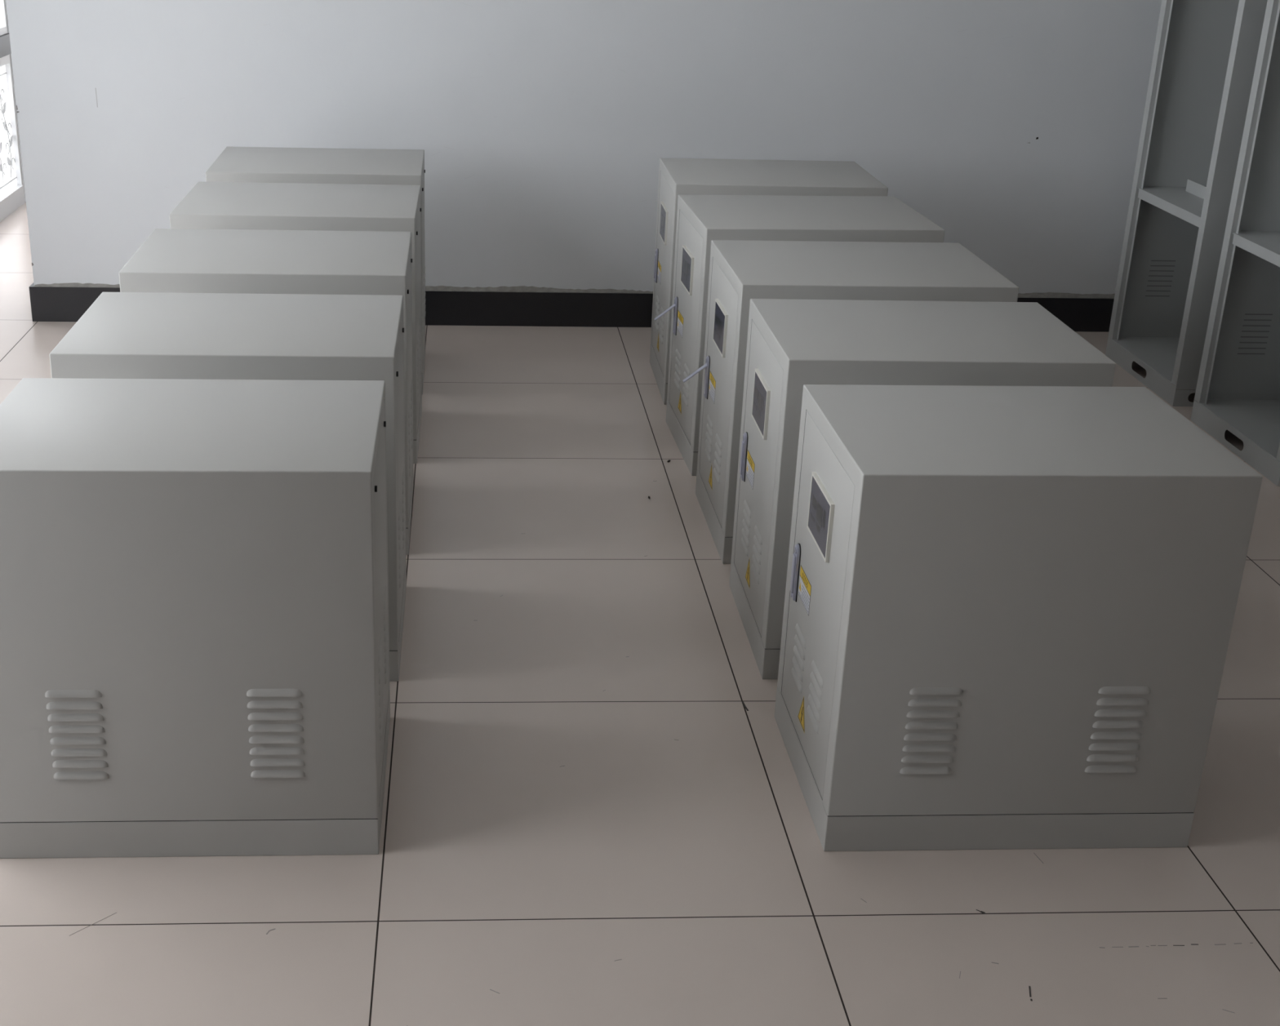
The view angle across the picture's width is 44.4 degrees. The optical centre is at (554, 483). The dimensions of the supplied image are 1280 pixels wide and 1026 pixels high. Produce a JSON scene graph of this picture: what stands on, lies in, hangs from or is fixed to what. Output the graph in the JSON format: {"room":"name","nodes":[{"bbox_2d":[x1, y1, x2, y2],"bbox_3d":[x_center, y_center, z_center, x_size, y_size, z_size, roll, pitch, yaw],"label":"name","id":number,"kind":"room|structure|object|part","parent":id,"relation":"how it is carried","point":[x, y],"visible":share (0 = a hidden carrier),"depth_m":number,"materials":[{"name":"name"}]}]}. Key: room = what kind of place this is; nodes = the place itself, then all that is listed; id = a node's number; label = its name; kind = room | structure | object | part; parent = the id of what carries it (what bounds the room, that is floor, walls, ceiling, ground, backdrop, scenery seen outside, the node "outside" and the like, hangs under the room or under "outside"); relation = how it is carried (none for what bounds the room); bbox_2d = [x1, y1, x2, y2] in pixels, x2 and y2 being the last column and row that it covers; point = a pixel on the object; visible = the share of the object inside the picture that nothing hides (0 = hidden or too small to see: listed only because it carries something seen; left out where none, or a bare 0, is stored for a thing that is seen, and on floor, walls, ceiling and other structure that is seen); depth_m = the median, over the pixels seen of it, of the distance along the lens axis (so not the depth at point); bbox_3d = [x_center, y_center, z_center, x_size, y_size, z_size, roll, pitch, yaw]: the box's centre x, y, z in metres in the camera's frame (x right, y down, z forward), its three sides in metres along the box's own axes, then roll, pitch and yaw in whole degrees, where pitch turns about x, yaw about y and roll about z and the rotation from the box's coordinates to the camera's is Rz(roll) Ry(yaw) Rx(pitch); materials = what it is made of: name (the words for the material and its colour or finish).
{"room":"electrical equipment room","nodes":[
{"label":"electrical equipment room","id":0,"kind":"room"},
{"bbox_2d":[4,0,26,201],"bbox_3d":[-2.736,-1.224,3.303,0.240,3.300,14.600,0,21,-3],"label":"wall","id":1,"kind":"structure","parent":0,"point":[5,0],"depth_m":8.48,"materials":[{"name":"white paint"}]},
{"bbox_2d":[0,0,25,221],"bbox_3d":[-2.872,-2.624,7.135,0.097,3.100,2.060,0,21,-3],"label":"window","id":2,"kind":"structure","parent":1,"relation":"in","point":[11,187],"depth_m":8.37,"materials":[{"name":"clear glass"}]},
{"bbox_3d":[-2.887,-1.975,7.390,0.092,0.103,2.056,0,21,-3],"label":"sill","id":3,"kind":"part","parent":2,"relation":"part of","materials":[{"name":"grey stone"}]},
{"bbox_3d":[-2.896,-1.582,7.558,0.006,0.654,1.985,0,21,-3],"label":"frosted pane","id":4,"kind":"part","parent":2,"relation":"part of","materials":[{"name":"white glass"}]},
{"bbox_2d":[5,0,1161,293],"bbox_3d":[1.296,-2.237,6.160,6.806,3.300,0.221,0,21,-3],"label":"wall","id":5,"kind":"structure","parent":0,"point":[544,128],"depth_m":6.26,"materials":[{"name":"white paint"}]},
{"bbox_2d":[29,282,1115,332],"bbox_3d":[1.250,-0.766,6.726,6.821,0.146,0.240,0,21,-3],"label":"baseboard","id":6,"kind":"structure","parent":5,"relation":"attached to","point":[48,304],"depth_m":6.54,"materials":[{"name":"black stone"}]},
{"bbox_2d":[0,201,1279,1025],"bbox_3d":[1.046,0.381,4.152,7.922,0.120,15.000,0,21,-3],"label":"floor","id":7,"kind":"structure","parent":0,"point":[595,811],"depth_m":3.05,"materials":[{"name":"tile"}]},
{"bbox_2d":[0,377,390,858],"bbox_3d":[-0.715,0.254,3.104,0.751,0.796,0.532,0,21,-3],"label":"base cabinet","id":8,"kind":"object","parent":7,"relation":"on","point":[194,634],"visible":1,"depth_m":2.87,"materials":[{"name":"grey metal"}]},
{"bbox_2d":[44,689,109,779],"bbox_3d":[-0.884,0.467,2.895,0.102,0.188,0.005,0,21,-3],"label":"vent","id":9,"kind":"object","parent":8,"relation":"attached to","point":[77,722],"depth_m":2.90,"materials":[{"name":"grey metal"}]},
{"bbox_2d":[246,688,305,777],"bbox_3d":[-0.519,0.468,2.917,0.102,0.188,0.005,0,21,-3],"label":"vent","id":10,"kind":"object","parent":8,"relation":"attached to","point":[276,717],"depth_m":2.92,"materials":[{"name":"grey metal"}]},
{"bbox_2d":[377,633,383,740],"bbox_3d":[-0.339,0.396,3.063,0.004,0.188,0.100,0,21,-3],"label":"vent","id":11,"kind":"object","parent":8,"relation":"attached to","point":[380,694],"depth_m":3.04,"materials":[{"name":"grey metal"}]},
{"bbox_3d":[-0.349,0.227,3.118,0.010,0.675,0.462,0,21,-3],"label":"panel","id":12,"kind":"part","parent":8,"relation":"part of","materials":[{"name":"grey metal"}]},
{"bbox_2d":[48,292,406,681],"bbox_3d":[-0.740,-0.001,3.750,0.751,0.796,0.532,0,21,-3],"label":"base cabinet","id":13,"kind":"object","parent":7,"relation":"on","point":[121,335],"visible":0.41,"depth_m":3.52,"materials":[{"name":"grey metal"}]},
{"bbox_3d":[-0.375,-0.027,3.763,0.010,0.675,0.462,0,21,-3],"label":"panel","id":14,"kind":"part","parent":13,"relation":"part of","materials":[{"name":"grey metal"}]},
{"bbox_2d":[118,228,413,555],"bbox_3d":[-0.781,-0.266,4.424,0.751,0.796,0.532,0,21,-4],"label":"base cabinet","id":15,"kind":"object","parent":7,"relation":"on","point":[173,260],"visible":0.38,"depth_m":4.18,"materials":[{"name":"grey metal"}]},
{"bbox_3d":[-0.415,-0.293,4.439,0.010,0.675,0.462,0,21,-4],"label":"panel","id":16,"kind":"part","parent":15,"relation":"part of","materials":[{"name":"grey metal"}]},
{"bbox_2d":[168,181,422,463],"bbox_3d":[-0.814,-0.530,5.094,0.751,0.796,0.532,0,21,-3],"label":"base cabinet","id":17,"kind":"object","parent":7,"relation":"on","point":[207,205],"visible":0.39,"depth_m":4.87,"materials":[{"name":"grey metal"}]},
{"bbox_3d":[-0.448,-0.555,5.106,0.010,0.675,0.462,0,21,-3],"label":"panel","id":18,"kind":"part","parent":17,"relation":"part of","materials":[{"name":"grey metal"}]},
{"bbox_2d":[205,146,425,395],"bbox_3d":[-0.853,-0.787,5.747,0.751,0.796,0.532,0,21,-4],"label":"base cabinet","id":19,"kind":"object","parent":7,"relation":"on","point":[233,164],"visible":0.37,"depth_m":5.51,"materials":[{"name":"grey metal"}]},
{"bbox_3d":[-0.487,-0.814,5.762,0.010,0.675,0.462,0,21,-4],"label":"panel","id":20,"kind":"part","parent":19,"relation":"part of","materials":[{"name":"grey metal"}]},
{"bbox_2d":[649,157,888,404],"bbox_3d":[0.758,-0.745,5.750,0.751,0.796,0.532,0,21,-3],"label":"base cabinet","id":21,"kind":"object","parent":7,"relation":"on","point":[677,176],"visible":0.34,"depth_m":5.57,"materials":[{"name":"grey metal"}]},
{"bbox_3d":[0.378,-0.816,5.884,0.004,0.086,0.019,0,21,-3],"label":"handle lever","id":22,"kind":"part","parent":21,"relation":"part of","materials":[{"name":"silver metal"}]},
{"bbox_3d":[0.382,-0.820,5.882,0.008,0.124,0.030,0,21,-3],"label":"handle plate","id":23,"kind":"part","parent":21,"relation":"part of","materials":[{"name":"metal"}]},
{"bbox_2d":[654,295,659,331],"bbox_3d":[0.385,-0.639,5.865,0.004,0.118,0.100,0,21,-3],"label":"vent","id":24,"kind":"object","parent":21,"relation":"attached to","point":[657,300],"depth_m":5.85,"materials":[{"name":"grey"}]},
{"bbox_2d":[659,306,664,343],"bbox_3d":[0.393,-0.579,5.712,0.004,0.118,0.100,0,21,-3],"label":"vent","id":25,"kind":"object","parent":21,"relation":"attached to","point":[662,308],"depth_m":5.70,"materials":[{"name":"grey metal"}]},
{"bbox_3d":[0.403,-0.771,5.726,0.016,0.668,0.428,0,21,-3],"label":"door","id":26,"kind":"part","parent":21,"relation":"part of","materials":[{"name":"grey metal"}]},
{"bbox_2d":[653,194,944,475],"bbox_3d":[0.755,-0.492,5.104,0.814,0.796,0.532,-1,22,-5],"label":"base cabinet","id":27,"kind":"object","parent":7,"relation":"on","point":[701,220],"visible":0.36,"depth_m":4.93,"materials":[{"name":"grey metal"}]},
{"bbox_3d":[0.369,-0.571,5.214,0.086,0.004,0.019,-36,20,9],"label":"handle lever","id":28,"kind":"part","parent":27,"relation":"part of","materials":[{"name":"metal"}]},
{"bbox_3d":[0.403,-0.561,5.221,0.008,0.124,0.030,-1,22,-5],"label":"handle plate","id":29,"kind":"part","parent":27,"relation":"part of","materials":[{"name":"metal"}]},
{"bbox_2d":[674,349,681,390],"bbox_3d":[0.410,-0.380,5.205,0.004,0.118,0.100,-1,22,-5],"label":"vent","id":30,"kind":"object","parent":27,"relation":"attached to","point":[677,360],"depth_m":5.20,"materials":[{"name":"grey metal"}]},
{"bbox_3d":[0.432,-0.511,5.067,0.016,0.668,0.428,-1,22,-5],"label":"door","id":31,"kind":"part","parent":27,"relation":"part of","materials":[{"name":"grey metal"}]},
{"bbox_2d":[682,363,689,406],"bbox_3d":[0.425,-0.319,5.052,0.004,0.118,0.100,-1,22,-5],"label":"vent","id":32,"kind":"object","parent":27,"relation":"attached to","point":[686,367],"depth_m":5.04,"materials":[{"name":"grey metal"}]},
{"bbox_2d":[682,240,1018,564],"bbox_3d":[0.795,-0.240,4.466,0.814,0.796,0.532,0,21,-4],"label":"base cabinet","id":33,"kind":"object","parent":7,"relation":"on","point":[740,271],"visible":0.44,"depth_m":4.29,"materials":[{"name":"grey metal"}]},
{"bbox_3d":[0.413,-0.324,4.588,0.086,0.004,0.019,-36,19,10],"label":"handle lever","id":34,"kind":"part","parent":33,"relation":"part of","materials":[{"name":"silver metal"}]},
{"bbox_3d":[0.447,-0.313,4.594,0.008,0.124,0.030,0,21,-4],"label":"handle plate","id":35,"kind":"part","parent":33,"relation":"part of","materials":[{"name":"metal"}]},
{"bbox_2d":[704,414,712,462],"bbox_3d":[0.452,-0.132,4.577,0.004,0.118,0.100,0,21,-4],"label":"vent","id":36,"kind":"object","parent":33,"relation":"attached to","point":[708,428],"depth_m":4.57,"materials":[{"name":"grey metal"}]},
{"bbox_2d":[713,433,721,483],"bbox_3d":[0.462,-0.072,4.424,0.004,0.118,0.100,0,21,-4],"label":"vent","id":37,"kind":"object","parent":33,"relation":"attached to","point":[717,442],"depth_m":4.42,"materials":[{"name":"grey metal"}]},
{"bbox_3d":[0.471,-0.264,4.439,0.016,0.668,0.428,0,21,-4],"label":"door","id":38,"kind":"part","parent":33,"relation":"part of","materials":[{"name":"grey metal"}]},
{"bbox_2d":[728,298,1115,679],"bbox_3d":[0.858,0.005,3.844,0.751,0.796,0.532,0,21,-3],"label":"base cabinet","id":39,"kind":"object","parent":7,"relation":"on","point":[792,344],"visible":0.4,"depth_m":3.65,"materials":[{"name":"grey metal"}]},
{"bbox_3d":[0.477,-0.065,3.977,0.004,0.086,0.019,0,21,-3],"label":"handle lever","id":40,"kind":"part","parent":39,"relation":"part of","materials":[{"name":"metal"}]},
{"bbox_3d":[0.481,-0.070,3.975,0.008,0.124,0.030,0,21,-3],"label":"handle plate","id":41,"kind":"part","parent":39,"relation":"part of","materials":[{"name":"metal"}]},
{"bbox_2d":[740,499,751,555],"bbox_3d":[0.484,0.111,3.958,0.004,0.118,0.100,0,21,-3],"label":"vent","id":42,"kind":"object","parent":39,"relation":"attached to","point":[745,534],"depth_m":3.95,"materials":[{"name":"grey metal"}]},
{"bbox_2d":[751,525,762,584],"bbox_3d":[0.492,0.172,3.805,0.004,0.118,0.100,0,21,-3],"label":"vent","id":43,"kind":"object","parent":39,"relation":"attached to","point":[757,547],"depth_m":3.80,"materials":[{"name":"grey metal"}]},
{"bbox_3d":[0.503,-0.020,3.820,0.016,0.668,0.428,0,21,-3],"label":"door","id":44,"kind":"part","parent":39,"relation":"part of","materials":[{"name":"grey metal"}]},
{"bbox_2d":[774,384,1262,851],"bbox_3d":[0.890,0.261,3.195,0.751,0.796,0.532,0,21,-3],"label":"base cabinet","id":45,"kind":"object","parent":7,"relation":"on","point":[1009,611],"visible":1,"depth_m":2.97,"materials":[{"name":"grey metal"}]},
{"bbox_3d":[0.508,0.192,3.324,0.004,0.086,0.019,0,21,-3],"label":"handle lever","id":46,"kind":"part","parent":45,"relation":"part of","materials":[{"name":"silver metal"}]},
{"bbox_3d":[0.511,0.187,3.323,0.008,0.124,0.030,0,21,-3],"label":"handle plate","id":47,"kind":"part","parent":45,"relation":"part of","materials":[{"name":"metal"}]},
{"bbox_2d":[791,623,805,693],"bbox_3d":[0.516,0.368,3.306,0.004,0.118,0.100,0,21,-3],"label":"vent","id":48,"kind":"object","parent":45,"relation":"attached to","point":[802,641],"depth_m":3.30,"materials":[{"name":"grey metal"}]},
{"bbox_2d":[807,660,822,733],"bbox_3d":[0.525,0.429,3.153,0.004,0.118,0.100,0,21,-3],"label":"vent","id":49,"kind":"object","parent":45,"relation":"attached to","point":[815,668],"depth_m":3.15,"materials":[{"name":"grey metal"}]},
{"bbox_3d":[0.535,0.237,3.167,0.016,0.668,0.428,0,21,-3],"label":"door","id":50,"kind":"part","parent":45,"relation":"part of","materials":[{"name":"grey metal"}]},
{"bbox_2d":[899,687,962,774],"bbox_3d":[0.721,0.474,2.986,0.102,0.188,0.005,0,21,-3],"label":"vent","id":51,"kind":"object","parent":45,"relation":"attached to","point":[931,718],"depth_m":2.99,"materials":[{"name":"grey metal"}]},
{"bbox_2d":[1084,686,1151,773],"bbox_3d":[1.085,0.476,3.008,0.102,0.188,0.005,0,21,-3],"label":"vent","id":52,"kind":"object","parent":45,"relation":"attached to","point":[1117,719],"depth_m":3.01,"materials":[{"name":"grey metal"}]},
{"bbox_2d":[1105,0,1267,406],"bbox_3d":[2.591,-1.403,5.697,0.600,2.150,0.654,0,21,-3],"label":"tall cabinet","id":53,"kind":"object","parent":7,"relation":"on","point":[1206,51],"visible":0.68,"depth_m":5.98,"materials":[{"name":"grey metal"}]},
{"bbox_3d":[2.266,-0.439,6.058,0.002,0.076,0.654,0,21,-3],"label":"rail","id":54,"kind":"part","parent":53,"relation":"part of","materials":[{"name":"grey metal"}]},
{"bbox_3d":[2.566,-0.474,6.061,0.596,0.002,0.650,0,21,-3],"label":"plate","id":55,"kind":"part","parent":53,"relation":"part of","materials":[{"name":"grey metal"}]},
{"bbox_2d":[1137,186,1204,226],"bbox_3d":[2.533,-1.030,5.840,0.496,0.036,0.646,0,21,-3],"label":"shelf","id":56,"kind":"object","parent":53,"relation":"attached to","point":[1184,202],"depth_m":5.90,"materials":[{"name":"grey metal"}]},
{"bbox_3d":[2.575,-1.553,5.987,0.598,2.084,0.002,0,21,-3],"label":"panel","id":57,"kind":"part","parent":53,"relation":"part of","materials":[{"name":"grey metal"}]},
{"bbox_3d":[2.610,-1.314,5.382,0.598,2.084,0.002,0,21,-3],"label":"panel","id":58,"kind":"part","parent":53,"relation":"part of","materials":[{"name":"grey metal"}]},
{"bbox_2d":[1190,0,1279,486],"bbox_3d":[2.633,-1.108,4.949,0.600,2.150,0.650,0,21,-3],"label":"tall cabinet","id":59,"kind":"object","parent":7,"relation":"on","point":[1237,392],"visible":1,"depth_m":5.40,"materials":[{"name":"grey metal"}]},
{"bbox_3d":[2.309,-0.145,5.311,0.002,0.076,0.650,0,21,-3],"label":"rail","id":60,"kind":"part","parent":59,"relation":"part of","materials":[{"name":"grey metal"}]},
{"bbox_3d":[2.608,-0.180,5.314,0.596,0.002,0.646,0,21,-3],"label":"plate","id":61,"kind":"part","parent":59,"relation":"part of","materials":[{"name":"grey metal"}]},
{"bbox_3d":[2.618,-1.258,5.239,0.598,2.084,0.002,0,21,-3],"label":"panel","id":62,"kind":"part","parent":59,"relation":"part of","materials":[{"name":"grey metal"}]},
{"bbox_2d":[1232,231,1279,266],"bbox_3d":[2.575,-0.735,5.093,0.496,0.036,0.642,0,21,-3],"label":"shelf","id":63,"kind":"object","parent":59,"relation":"attached to","point":[1265,245],"depth_m":5.23,"materials":[{"name":"grey metal"}]}
]}

